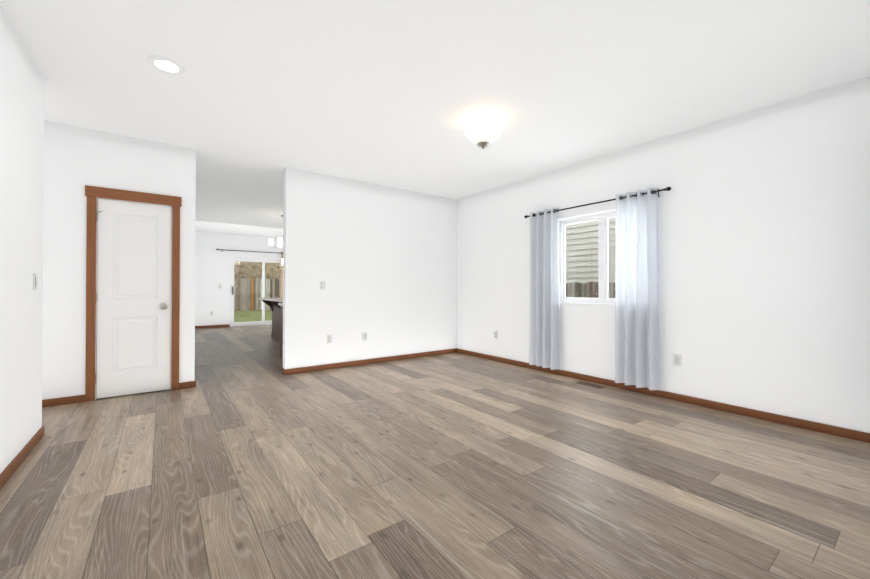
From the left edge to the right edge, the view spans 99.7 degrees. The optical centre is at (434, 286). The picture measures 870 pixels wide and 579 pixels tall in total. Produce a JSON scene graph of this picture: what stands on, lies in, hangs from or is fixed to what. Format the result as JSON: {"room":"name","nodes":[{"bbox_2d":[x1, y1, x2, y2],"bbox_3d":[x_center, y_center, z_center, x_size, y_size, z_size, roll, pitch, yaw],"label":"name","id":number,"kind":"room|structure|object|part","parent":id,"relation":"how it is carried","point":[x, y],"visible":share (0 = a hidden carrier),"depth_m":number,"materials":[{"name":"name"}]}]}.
{"room":"empty living room","nodes":[
{"label":"empty living room","id":0,"kind":"room"},
{"bbox_2d":[0,4,43,473],"bbox_3d":[-1.821,-0.225,1.122,0.120,2.710,4.090,0,0,-37],"label":"wall","id":1,"kind":"structure","parent":0,"point":[21,173],"depth_m":2.35,"materials":[{"name":"white paint"}]},
{"bbox_2d":[0,426,43,488],"bbox_3d":[-1.823,1.095,1.124,0.132,0.070,4.102,0,0,-37],"label":"baseboard","id":2,"kind":"structure","parent":1,"relation":"attached to","point":[10,469],"depth_m":2.34,"materials":[{"name":"brown wood"}]},
{"bbox_2d":[33,273,37,289],"bbox_3d":[-2.848,-0.035,2.619,0.014,0.118,0.074,0,0,-37],"label":"light switch","id":3,"kind":"object","parent":1,"relation":"attached to","point":[35,283],"visible":1,"depth_m":2.61,"materials":[{"name":"white plastic"}]},
{"bbox_2d":[195,231,282,325],"bbox_3d":[-5.523,-0.186,11.124,4.020,2.710,0.150,0,0,-37],"label":"wall","id":4,"kind":"structure","parent":0,"point":[212,267],"depth_m":10.52,"materials":[{"name":"white paint"}]},
{"bbox_2d":[195,324,229,328],"bbox_3d":[-5.425,1.134,11.091,3.888,0.070,0.012,0,0,-37],"label":"baseboard","id":5,"kind":"structure","parent":4,"relation":"attached to","point":[212,326],"depth_m":10.42,"materials":[{"name":"brown wood"}]},
{"bbox_2d":[216,249,282,296],"bbox_3d":[-5.091,0.018,11.261,2.816,2.225,0.142,0,0,-37],"label":"curtain","id":6,"kind":"object","parent":4,"relation":"attached to","point":[281,266],"visible":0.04,"depth_m":11.48,"materials":[{"name":"white fabric"}]},
{"bbox_3d":[-5.097,-1.035,11.278,2.816,0.072,0.113,0,0,-37],"label":"rod","id":7,"kind":"part","parent":6,"relation":"part of","materials":[{"name":"brown metal"}]},
{"bbox_2d":[230,257,280,326],"bbox_3d":[-5.271,0.156,11.292,1.830,2.030,0.138,0,0,-37],"label":"sliding door","id":8,"kind":"structure","parent":4,"relation":"in","point":[232,295],"depth_m":11.09,"materials":[{"name":"glass"}]},
{"bbox_2d":[42,121,456,399],"bbox_3d":[-2.627,-0.211,4.352,7.430,2.710,0.140,0,0,-37],"label":"wall","id":9,"kind":"structure","parent":0,"point":[380,261],"depth_m":4.97,"materials":[{"name":"white paint"}]},
{"bbox_2d":[42,381,195,406],"bbox_3d":[-4.147,1.099,3.127,3.542,0.070,0.012,0,0,-37],"label":"baseboard","id":10,"kind":"structure","parent":9,"relation":"attached to","point":[76,399],"depth_m":3.57,"materials":[{"name":"brown wood"}]},
{"bbox_2d":[85,196,179,401],"bbox_3d":[-3.188,0.115,3.913,0.760,2.050,0.139,0,0,-37],"label":"door frame","id":11,"kind":"structure","parent":9,"relation":"attached to","point":[90,301],"depth_m":3.67,"materials":[{"name":"brown wood"}]},
{"bbox_2d":[95,199,170,398],"bbox_3d":[-3.154,0.120,3.854,0.617,2.015,0.105,0,0,-37],"label":"door","id":12,"kind":"structure","parent":9,"relation":"in","point":[134,296],"depth_m":3.86,"materials":[{"name":"white paint"}]},
{"bbox_3d":[-3.376,0.100,3.684,0.063,1.726,0.018,0,0,9],"label":"door hinges","id":13,"kind":"part","parent":12,"relation":"part of","materials":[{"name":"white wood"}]},
{"bbox_3d":[-2.946,0.216,3.986,0.066,0.066,0.070,0,0,-37],"label":"knob","id":14,"kind":"part","parent":12,"relation":"part of","materials":[{"name":"grey metal"}]},
{"bbox_2d":[85,185,181,206],"bbox_3d":[-3.147,-0.949,3.867,0.786,0.105,0.023,0,0,-37],"label":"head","id":15,"kind":"object","parent":9,"relation":"attached to","point":[115,194],"visible":1,"depth_m":3.84},
{"bbox_2d":[320,281,324,289],"bbox_3d":[-1.553,-0.020,5.076,0.074,0.118,0.014,0,0,-37],"label":"light switch","id":16,"kind":"object","parent":9,"relation":"attached to","point":[323,285],"visible":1,"depth_m":5.07,"materials":[{"name":"white plastic"}]},
{"bbox_2d":[327,335,331,342],"bbox_3d":[-1.476,0.731,5.133,0.074,0.118,0.011,0,0,-37],"label":"outlet","id":17,"kind":"object","parent":9,"relation":"attached to","point":[328,337],"visible":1,"depth_m":5.13,"materials":[{"name":"white plastic"}]},
{"bbox_2d":[362,333,366,340],"bbox_3d":[-1.042,0.743,5.454,0.074,0.118,0.011,0,0,-37],"label":"outlet","id":18,"kind":"object","parent":9,"relation":"attached to","point":[364,337],"visible":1,"depth_m":5.45,"materials":[{"name":"white plastic"}]},
{"bbox_2d":[281,348,456,374],"bbox_3d":[-0.831,1.120,5.692,2.910,0.070,0.144,0,0,-37],"label":"baseboard","id":19,"kind":"structure","parent":9,"relation":"attached to","point":[343,364],"depth_m":5.42,"materials":[{"name":"brown wood"}]},
{"bbox_2d":[0,324,869,578],"bbox_3d":[-3.217,1.196,5.136,7.730,0.100,12.510,0,0,-37],"label":"floor","id":20,"kind":"structure","parent":0,"point":[245,458],"depth_m":2.13,"materials":[{"name":"brown wood"}]},
{"bbox_2d":[263,301,282,340],"bbox_3d":[-2.881,0.724,7.646,0.890,0.870,2.324,0,0,-37],"label":"kitchen island","id":21,"kind":"object","parent":20,"relation":"on","point":[272,303],"depth_m":8.11,"materials":[{"name":"wood"}]},
{"bbox_2d":[259,297,282,300],"bbox_3d":[-2.899,0.269,7.646,0.960,0.040,2.400,0,0,-37],"label":"island countertop","id":22,"kind":"structure","parent":21,"relation":"on","point":[279,298],"depth_m":7.72,"materials":[{"name":"white stone"}]},
{"bbox_2d":[278,303,282,364],"bbox_3d":[-1.015,0.701,6.032,2.810,0.910,0.635,0,0,-37],"label":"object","id":23,"kind":"structure","parent":20,"relation":"on","point":[281,329],"depth_m":5.38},
{"bbox_2d":[575,381,604,387],"bbox_3d":[1.822,1.152,4.315,0.110,0.006,0.310,0,0,-37],"label":"floor vent","id":24,"kind":"object","parent":20,"relation":"in","point":[589,384],"visible":0.98,"depth_m":4.31,"materials":[{"name":"brown metal"}]},
{"bbox_2d":[0,0,869,237],"bbox_3d":[-3.210,-1.614,5.150,7.730,0.100,12.510,0,0,-37],"label":"ceiling","id":25,"kind":"structure","parent":0,"point":[253,101],"depth_m":2.75,"materials":[{"name":"white paint"}]},
{"bbox_2d":[147,55,185,74],"bbox_3d":[-1.902,-1.567,2.603,0.220,0.013,0.220,0,0,-37],"label":"recessed light","id":26,"kind":"object","parent":25,"relation":"in","point":[165,64],"visible":0.98,"depth_m":2.59,"materials":[{"name":"white plastic"}]},
{"bbox_2d":[269,215,282,264],"bbox_3d":[-3.310,-1.010,8.015,0.587,1.080,0.576,0,0,-37],"label":"chandelier","id":27,"kind":"object","parent":25,"relation":"hanging from","point":[279,242],"visible":0.54,"depth_m":7.87,"materials":[{"name":"white glass"}]},
{"bbox_2d":[465,116,501,148],"bbox_3d":[0.451,-1.423,3.425,0.344,0.280,0.344,0,0,-37],"label":"lamp","id":28,"kind":"object","parent":25,"relation":"attached to","point":[482,132],"visible":1,"depth_m":3.33,"materials":[{"name":"white glass"}]},
{"bbox_2d":[457,76,869,432],"bbox_3d":[-0.213,-0.190,7.460,0.150,2.710,12.360,0,0,-37],"label":"wall","id":29,"kind":"structure","parent":0,"point":[764,250],"depth_m":3.34,"materials":[{"name":"white paint"}]},
{"bbox_2d":[494,331,497,338],"bbox_3d":[0.952,0.750,5.744,0.012,0.118,0.074,0,0,-37],"label":"electrical outlet","id":30,"kind":"object","parent":29,"relation":"attached to","point":[496,334],"visible":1,"depth_m":5.73,"materials":[{"name":"white plastic"}]},
{"bbox_2d":[559,211,615,303],"bbox_3d":[2.050,-0.344,4.470,0.055,1.100,1.200,0,0,-37],"label":"window","id":31,"kind":"structure","parent":29,"relation":"in","point":[602,249],"depth_m":4.56,"materials":[{"name":"white plastic"}]},
{"bbox_2d":[560,302,614,305],"bbox_3d":[1.987,0.214,4.422,0.097,0.024,1.200,0,0,-37],"label":"window sill","id":32,"kind":"structure","parent":29,"relation":"attached to","point":[596,304],"depth_m":4.49,"materials":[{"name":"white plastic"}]},
{"bbox_2d":[524,187,670,389],"bbox_3d":[1.834,0.021,4.452,0.139,2.110,1.866,0,0,-37],"label":"curtain","id":33,"kind":"object","parent":29,"relation":"attached to","point":[637,337],"visible":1,"depth_m":4.02,"materials":[{"name":"grey fabric"}]},
{"bbox_3d":[1.849,-0.975,4.466,0.108,0.072,1.866,0,0,-37],"label":"rod","id":34,"kind":"part","parent":33,"relation":"part of","materials":[{"name":"brown metal"}]},
{"bbox_2d":[457,348,869,442],"bbox_3d":[1.892,1.121,4.471,0.012,0.070,5.058,0,0,-37],"label":"baseboard","id":35,"kind":"structure","parent":29,"relation":"attached to","point":[821,427],"depth_m":3.49,"materials":[{"name":"brown wood"}]},
{"bbox_2d":[673,354,680,366],"bbox_3d":[2.452,0.744,3.719,0.012,0.118,0.074,0,0,-37],"label":"electrical outlet","id":36,"kind":"object","parent":29,"relation":"attached to","point":[676,359],"visible":1,"depth_m":3.72,"materials":[{"name":"white plastic"}]},
{"label":"outside","id":37,"kind":"structure","parent":0,"visible":0},
{"bbox_2d":[234,310,271,321],"bbox_3d":[-4.685,1.479,12.717,36.000,0.100,42.000,0,0,-37],"label":"ground","id":38,"kind":"structure","parent":37,"point":[238,316],"depth_m":18.40,"materials":[{"name":"green plant"}]},
{"bbox_2d":[234,277,280,310],"bbox_3d":[-9.362,0.448,24.163,26.104,2.050,0.158,0,0,-37],"label":"fence","id":39,"kind":"object","parent":38,"relation":"on","point":[249,300],"depth_m":22.68,"materials":[{"name":"brown"}]},
{"bbox_3d":[-11.310,0.436,22.709,0.140,2.050,0.140,0,0,-37],"label":"post","id":40,"kind":"part","parent":39,"relation":"part of","materials":[{"name":"brown wood"}]},
{"bbox_2d":[234,261,280,297],"bbox_3d":[-10.635,-1.081,25.659,32.693,5.386,3.008,0,0,-37],"label":"hedge","id":41,"kind":"object","parent":38,"relation":"on","point":[248,272],"depth_m":23.40,"materials":[{"name":"brown plant"}]},
{"bbox_2d":[566,282,614,297],"bbox_3d":[1.716,0.670,7.576,0.058,1.502,22.114,0,0,-37],"label":"fence","id":42,"kind":"object","parent":38,"relation":"on","point":[583,288],"depth_m":6.34,"materials":[{"name":"grey wood"}]},
{"bbox_2d":[566,217,615,282],"bbox_3d":[2.503,-1.393,9.339,0.300,5.650,28.000,0,0,-37],"label":"siding","id":43,"kind":"object","parent":38,"relation":"on","point":[586,276],"depth_m":8.02,"materials":[{"name":"white plastic"}]}
]}

